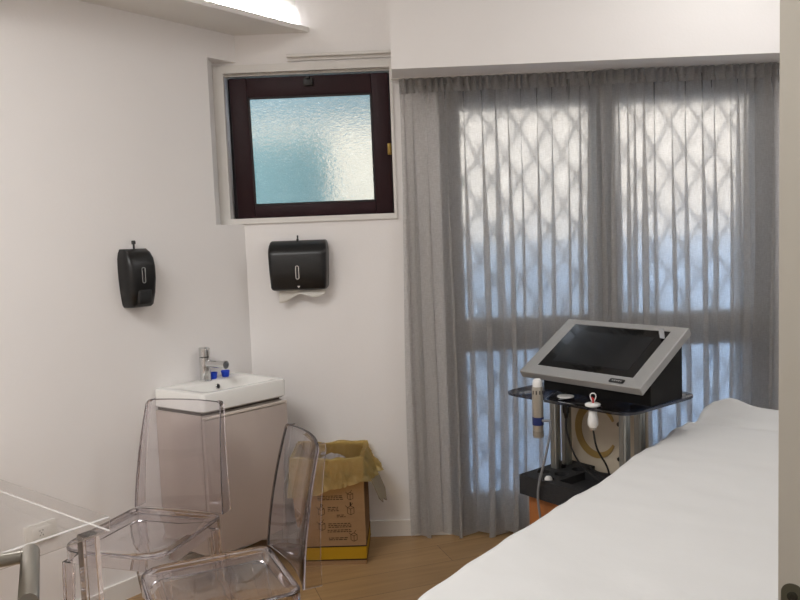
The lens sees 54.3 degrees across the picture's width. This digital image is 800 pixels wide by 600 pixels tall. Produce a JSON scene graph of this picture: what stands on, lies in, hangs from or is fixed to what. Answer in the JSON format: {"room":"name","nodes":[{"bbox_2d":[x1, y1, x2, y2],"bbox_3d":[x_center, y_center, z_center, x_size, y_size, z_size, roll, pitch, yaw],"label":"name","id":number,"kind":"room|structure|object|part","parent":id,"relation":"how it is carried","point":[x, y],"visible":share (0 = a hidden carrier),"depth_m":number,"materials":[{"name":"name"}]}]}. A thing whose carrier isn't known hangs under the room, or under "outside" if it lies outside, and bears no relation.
{"room":"examination room","nodes":[
{"label":"examination room","id":0,"kind":"room"},
{"bbox_2d":[0,543,39,599],"bbox_3d":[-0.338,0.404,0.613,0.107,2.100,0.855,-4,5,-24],"label":"table leg","id":1,"kind":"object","parent":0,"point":[28,557],"depth_m":0.91,"materials":[{"name":"metal"}]},
{"bbox_2d":[0,0,251,599],"bbox_3d":[-2.174,-0.076,2.201,0.256,2.950,4.300,2,6,38],"label":"wall","id":2,"kind":"structure","parent":0,"point":[108,134],"depth_m":3.18,"materials":[{"name":"paint"}]},
{"bbox_2d":[24,518,56,543],"bbox_3d":[-1.391,0.900,3.021,0.013,0.076,0.126,2,6,38],"label":"wall socket","id":3,"kind":"object","parent":2,"relation":"attached to","point":[32,533],"visible":0.97,"depth_m":3.02,"materials":[{"name":"white plastic"}]},
{"bbox_2d":[117,240,155,307],"bbox_3d":[-1.101,-0.111,3.292,0.093,0.281,0.140,2,6,38],"label":"soap dispenser","id":4,"kind":"object","parent":2,"relation":"attached to","point":[136,267],"visible":1,"depth_m":3.26,"materials":[{"name":"black plastic"}]},
{"bbox_2d":[78,540,260,599],"bbox_3d":[-2.015,1.356,2.237,0.012,0.080,4.300,2,6,38],"label":"baseboard","id":5,"kind":"structure","parent":2,"relation":"attached to","point":[128,588],"depth_m":3.32,"materials":[{"name":"paint"}]},
{"bbox_2d":[80,0,308,35],"bbox_3d":[-1.603,-1.363,2.446,0.288,0.472,3.415,2,6,38],"label":"light fixture","id":6,"kind":"object","parent":2,"relation":"attached to","point":[231,17],"depth_m":3.44,"materials":[{"name":"paint"}]},
{"bbox_2d":[163,397,287,555],"bbox_3d":[-0.778,0.763,3.518,0.358,0.619,0.454,2,6,38],"label":"vanity cabinet","id":7,"kind":"object","parent":2,"relation":"attached to","point":[253,431],"visible":0.37,"depth_m":3.42,"materials":[{"name":"laminate"}]},
{"bbox_2d":[155,372,284,408],"bbox_3d":[-0.793,0.413,3.490,0.358,0.082,0.470,2,6,38],"label":"basin","id":8,"kind":"object","parent":7,"relation":"in","point":[237,389],"visible":0.86,"depth_m":3.45,"materials":[{"name":"white ceramic"}]},
{"bbox_2d":[198,347,228,381],"bbox_3d":[-0.850,0.293,3.535,0.162,0.154,0.062,2,6,38],"label":"faucet","id":9,"kind":"object","parent":8,"relation":"on","point":[205,364],"visible":1,"depth_m":3.54,"materials":[{"name":"silver metal"}]},
{"bbox_3d":[-0.890,0.236,3.557,0.061,0.042,0.050,2,6,38],"label":"lever","id":10,"kind":"part","parent":9,"relation":"part of","materials":[{"name":"silver metal"}]},
{"bbox_3d":[-0.829,0.290,3.526,0.117,0.037,0.037,1,6,32],"label":"spout","id":11,"kind":"part","parent":9,"relation":"part of","materials":[{"name":"silver metal"}]},
{"bbox_2d":[211,372,216,378],"bbox_3d":[-0.865,0.349,3.611,0.041,0.029,0.041,2,6,38],"label":"cup","id":12,"kind":"object","parent":8,"relation":"on","point":[213,374],"visible":0.74,"depth_m":3.60,"materials":[{"name":"blue plastic"}]},
{"bbox_2d":[221,370,229,376],"bbox_3d":[-0.818,0.344,3.655,0.041,0.029,0.041,2,6,38],"label":"cup","id":13,"kind":"object","parent":8,"relation":"on","point":[225,373],"visible":1,"depth_m":3.64,"materials":[{"name":"blue plastic"}]},
{"bbox_3d":[-0.662,0.780,3.432,0.020,0.590,0.434,2,7,44],"label":"door","id":14,"kind":"part","parent":7,"relation":"part of","materials":[{"name":"paint"}]},
{"bbox_2d":[212,0,409,519],"bbox_3d":[1.051,-0.337,3.868,4.250,2.950,0.200,-2,5,1],"label":"wall","id":15,"kind":"structure","parent":0,"point":[339,354],"depth_m":3.83,"materials":[{"name":"paint"}]},
{"bbox_2d":[268,235,328,302],"bbox_3d":[-0.487,-0.149,3.756,0.282,0.323,0.114,-2,5,1],"label":"paper towel dispenser","id":16,"kind":"object","parent":15,"relation":"attached to","point":[296,267],"visible":1,"depth_m":3.71,"materials":[{"name":"black plastic"}]},
{"bbox_2d":[279,289,325,302],"bbox_3d":[-0.470,-0.021,3.754,0.226,0.065,0.037,-2,5,1],"label":"paper towel","id":17,"kind":"object","parent":16,"relation":"hanging from","point":[285,295],"depth_m":3.76,"materials":[{"name":"white paper"}]},
{"bbox_2d":[212,59,397,224],"bbox_3d":[-0.454,-0.762,3.817,0.860,0.756,0.189,-2,5,1],"label":"window","id":18,"kind":"structure","parent":15,"relation":"in","point":[307,145],"depth_m":3.79,"materials":[{"name":"paint"}]},
{"bbox_3d":[-0.426,-0.731,3.804,0.608,0.527,0.004,-2,9,1],"label":"pane","id":19,"kind":"part","parent":18,"relation":"part of","materials":[{"name":"glass"}]},
{"bbox_2d":[286,50,390,61],"bbox_3d":[-0.288,-1.161,3.704,0.500,0.027,0.040,-2,5,1],"label":"trim","id":20,"kind":"structure","parent":15,"relation":"attached to","point":[370,53],"depth_m":3.70,"materials":[{"name":"paint"}]},
{"bbox_2d":[263,519,451,539],"bbox_3d":[-0.221,1.149,3.911,0.960,0.080,0.012,-2,5,1],"label":"baseboard","id":21,"kind":"structure","parent":15,"relation":"attached to","point":[379,528],"depth_m":3.90,"materials":[{"name":"paint"}]},
{"bbox_2d":[389,0,779,80],"bbox_3d":[1.439,-1.446,3.536,2.980,0.714,0.260,-2,5,1],"label":"wall","id":22,"kind":"structure","parent":15,"relation":"attached to","point":[429,38],"depth_m":3.44,"materials":[{"name":"paint"}]},
{"bbox_2d":[391,62,779,79],"bbox_3d":[0.925,-1.078,3.662,1.940,0.003,0.028,-2,5,1],"label":"track","id":23,"kind":"object","parent":15,"relation":"attached to","point":[764,62],"visible":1,"depth_m":3.66,"materials":[{"name":"metal"}]},
{"bbox_2d":[399,70,607,537],"bbox_3d":[0.511,0.050,3.758,1.000,2.226,0.065,-2,5,1],"label":"curtain","id":24,"kind":"object","parent":23,"relation":"hanging from","point":[505,238],"visible":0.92,"depth_m":3.74,"materials":[{"name":"grey fabric"}]},
{"bbox_2d":[598,62,779,446],"bbox_3d":[1.382,0.021,3.719,0.881,2.226,0.063,-2,5,1],"label":"curtain","id":25,"kind":"object","parent":23,"relation":"hanging from","point":[690,155],"visible":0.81,"depth_m":3.69,"materials":[{"name":"grey fabric"}]},
{"bbox_2d":[126,531,513,599],"bbox_3d":[0.233,1.392,1.867,4.785,0.100,7.071,2,6,38],"label":"floor","id":26,"kind":"structure","parent":0,"point":[397,567],"depth_m":3.53,"materials":[{"name":"brown wood"}]},
{"bbox_2d":[0,479,109,599],"bbox_3d":[-1.535,1.025,2.072,0.898,0.730,1.188,2,6,38],"label":"table","id":27,"kind":"object","parent":26,"relation":"on","point":[88,542],"visible":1,"depth_m":2.22,"materials":[{"name":"glass"},{"name":"metal"}]},
{"bbox_3d":[-0.878,1.008,2.256,0.045,0.684,0.045,2,6,38],"label":"leg","id":28,"kind":"part","parent":27,"relation":"part of","materials":[{"name":"clear plastic"}]},
{"bbox_2d":[62,398,230,599],"bbox_3d":[-0.926,0.858,2.928,0.430,0.875,0.546,-1,5,18],"label":"chair","id":29,"kind":"object","parent":26,"relation":"on","point":[182,461],"visible":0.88,"depth_m":3.07,"materials":[{"name":"clear plastic"}]},
{"bbox_3d":[-1.165,1.121,2.779,0.062,0.394,0.070,-1,5,18],"label":"leg","id":30,"kind":"part","parent":29,"relation":"part of","materials":[{"name":"clear plastic"}]},
{"bbox_3d":[-1.029,1.084,3.160,0.057,0.395,0.121,-1,5,8],"label":"leg","id":31,"kind":"part","parent":29,"relation":"part of","materials":[{"name":"clear plastic"}]},
{"bbox_3d":[-0.941,0.877,2.882,0.423,0.055,0.430,-1,5,18],"label":"seat","id":32,"kind":"part","parent":29,"relation":"part of","materials":[{"name":"clear plastic"}]},
{"bbox_3d":[-0.868,0.616,3.117,0.400,0.425,0.108,-1,5,18],"label":"backrest","id":33,"kind":"part","parent":29,"relation":"part of","materials":[{"name":"clear plastic"}]},
{"bbox_3d":[-0.703,1.080,3.055,0.057,0.395,0.121,0,5,27],"label":"leg","id":34,"kind":"part","parent":29,"relation":"part of","materials":[{"name":"clear plastic"}]},
{"bbox_2d":[141,423,325,599],"bbox_3d":[-0.524,0.882,2.456,0.546,0.875,0.430,-4,5,-25],"label":"chair","id":35,"kind":"object","parent":26,"relation":"on","point":[294,522],"visible":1,"depth_m":2.48,"materials":[{"name":"clear plastic"}]},
{"bbox_3d":[-0.569,0.900,2.437,0.430,0.055,0.423,-4,5,-25],"label":"seat","id":36,"kind":"part","parent":35,"relation":"part of","materials":[{"name":"clear plastic"}]},
{"bbox_3d":[-0.334,0.645,2.529,0.108,0.425,0.400,-4,5,-25],"label":"backrest","id":37,"kind":"part","parent":35,"relation":"part of","materials":[{"name":"clear plastic"}]},
{"bbox_2d":[321,443,386,564],"bbox_3d":[-0.297,0.964,3.715,0.469,0.485,0.302,-2,5,1],"label":"cardboard box","id":38,"kind":"object","parent":26,"relation":"on","point":[345,514],"visible":0.81,"depth_m":3.57,"materials":[{"name":"brown cardboard"}]},
{"bbox_2d":[321,471,357,540],"bbox_3d":[-0.283,0.944,3.563,0.204,0.331,0.001,-2,5,1],"label":"print","id":39,"kind":"object","parent":38,"relation":"attached to","point":[346,474],"depth_m":3.56},
{"bbox_3d":[-0.279,0.829,3.704,0.414,0.255,0.399,-2,5,1],"label":"liner","id":40,"kind":"object","parent":38,"relation":"in","visible":0},
{"bbox_2d":[325,452,345,461],"bbox_3d":[-0.313,0.805,3.695,0.159,0.161,0.155,-6,6,-40],"label":"wrapper","id":41,"kind":"object","parent":40,"relation":"in","point":[331,456],"visible":0.16,"depth_m":3.67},
{"bbox_2d":[508,382,692,524],"bbox_3d":[0.761,0.788,2.976,0.440,0.880,0.575,-6,6,-39],"label":"trolley","id":42,"kind":"object","parent":26,"relation":"on","point":[621,433],"depth_m":2.97,"materials":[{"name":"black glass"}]},
{"bbox_2d":[532,378,549,437],"bbox_3d":[0.517,0.399,2.871,0.043,0.220,0.068,-6,6,-39],"label":"handpiece","id":43,"kind":"object","parent":42,"relation":"on","point":[538,420],"visible":1,"depth_m":2.87,"materials":[{"name":"beige plastic"}]},
{"bbox_2d":[537,421,551,518],"bbox_3d":[0.534,0.718,2.880,0.061,0.554,0.023,-1,5,19],"label":"cable","id":44,"kind":"object","parent":43,"relation":"hanging from","point":[550,423],"visible":0.74,"depth_m":2.86,"materials":[{"name":"grey plastic"}]},
{"bbox_3d":[0.556,0.678,2.921,0.032,0.041,0.032,-6,6,-39],"label":"bottle cap","id":45,"kind":"part","parent":42,"relation":"part of","materials":[{"name":"white plastic"}]},
{"bbox_3d":[0.616,0.762,3.066,0.034,0.808,0.034,-6,6,-39],"label":"post","id":46,"kind":"part","parent":42,"relation":"part of","materials":[{"name":"silver metal"}]},
{"bbox_2d":[519,460,607,505],"bbox_3d":[0.724,0.699,2.948,0.360,0.075,0.400,-6,6,-39],"label":"tray","id":47,"kind":"object","parent":42,"relation":"on","point":[569,480],"depth_m":2.95,"materials":[{"name":"plastic"}]},
{"bbox_2d":[557,394,573,417],"bbox_3d":[0.615,0.396,2.892,0.062,0.085,0.062,-6,6,-39],"label":"holder","id":48,"kind":"object","parent":42,"relation":"in","point":[565,409],"visible":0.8,"depth_m":2.88,"materials":[{"name":"white plastic"}]},
{"bbox_2d":[565,418,599,482],"bbox_3d":[0.684,0.567,2.855,0.167,0.255,0.018,1,6,35],"label":"cable","id":49,"kind":"object","parent":48,"relation":"hanging from","point":[571,447],"visible":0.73,"depth_m":2.88,"materials":[{"name":"black plastic"}]},
{"bbox_3d":[0.668,0.756,3.108,0.034,0.808,0.034,-6,6,-39],"label":"post","id":50,"kind":"part","parent":42,"relation":"part of","materials":[{"name":"silver metal"}]},
{"bbox_2d":[585,393,600,429],"bbox_3d":[0.672,0.388,2.721,0.054,0.131,0.054,-6,6,-39],"label":"handpiece","id":51,"kind":"object","parent":42,"relation":"hanging from","point":[592,416],"visible":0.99,"depth_m":2.71,"materials":[{"name":"white plastic"}]},
{"bbox_2d":[592,430,609,475],"bbox_3d":[0.740,0.573,2.771,0.142,0.253,0.042,-7,7,-44],"label":"cable","id":52,"kind":"object","parent":51,"relation":"hanging from","point":[597,449],"visible":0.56,"depth_m":2.73,"materials":[{"name":"black plastic"}]},
{"bbox_2d":[586,464,610,474],"bbox_3d":[0.768,0.653,2.950,0.031,0.012,0.229,-4,5,-24],"label":"cable","id":53,"kind":"object","parent":42,"relation":"on","point":[587,465],"visible":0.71,"depth_m":2.96,"materials":[{"name":"black plastic"}]},
{"bbox_2d":[508,382,692,415],"bbox_3d":[0.745,0.354,2.940,0.440,0.010,0.575,-6,6,-39],"label":"shelf","id":54,"kind":"object","parent":42,"relation":"attached to","point":[612,407],"depth_m":2.78,"materials":[{"name":"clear glass"}]},
{"bbox_2d":[520,319,690,406],"bbox_3d":[0.747,0.226,2.882,0.311,0.254,0.535,-6,6,-39],"label":"touchscreen monitor","id":55,"kind":"object","parent":42,"relation":"on","point":[639,364],"visible":1,"depth_m":2.81,"materials":[{"name":"grey plastic"},{"name":"black plastic"},{"name":"glass"}]},
{"bbox_3d":[0.810,0.762,3.024,0.012,0.760,0.350,-6,6,-39],"label":"panel","id":56,"kind":"part","parent":42,"relation":"part of","materials":[{"name":"beige plastic"}]},
{"bbox_3d":[0.817,0.774,2.825,0.034,0.808,0.034,-6,6,-39],"label":"post","id":57,"kind":"part","parent":42,"relation":"part of","materials":[{"name":"silver metal"}]},
{"bbox_3d":[0.889,0.767,2.882,0.034,0.808,0.034,-6,6,-39],"label":"post","id":58,"kind":"part","parent":42,"relation":"part of","materials":[{"name":"silver metal"}]},
{"bbox_3d":[0.888,0.930,2.175,0.620,0.720,2.280,2,6,38],"label":"bed","id":59,"kind":"object","parent":26,"relation":"on","visible":0,"materials":[{"name":"fabric"}]},
{"bbox_2d":[418,398,778,599],"bbox_3d":[0.873,0.659,2.156,0.720,0.307,2.360,2,6,38],"label":"sheet","id":60,"kind":"object","parent":59,"relation":"on","point":[693,514],"visible":0.94,"depth_m":1.92,"materials":[{"name":"white fabric"}]},
{"bbox_3d":[0.831,-0.110,1.240,4.013,2.950,5.242,-2,5,1],"label":"wall","id":61,"kind":"structure","parent":0,"visible":0},
{"bbox_2d":[778,0,799,599],"bbox_3d":[0.460,0.356,0.816,0.120,2.120,0.004,2,6,38],"label":"trim","id":62,"kind":"structure","parent":61,"relation":"attached to","point":[789,105],"depth_m":0.82,"materials":[{"name":"paint"}]},
{"bbox_3d":[0.427,0.395,0.848,0.023,0.180,0.002,2,6,38],"label":"strike plate","id":63,"kind":"part","parent":62,"relation":"part of","materials":[{"name":"black metal"}]}
]}

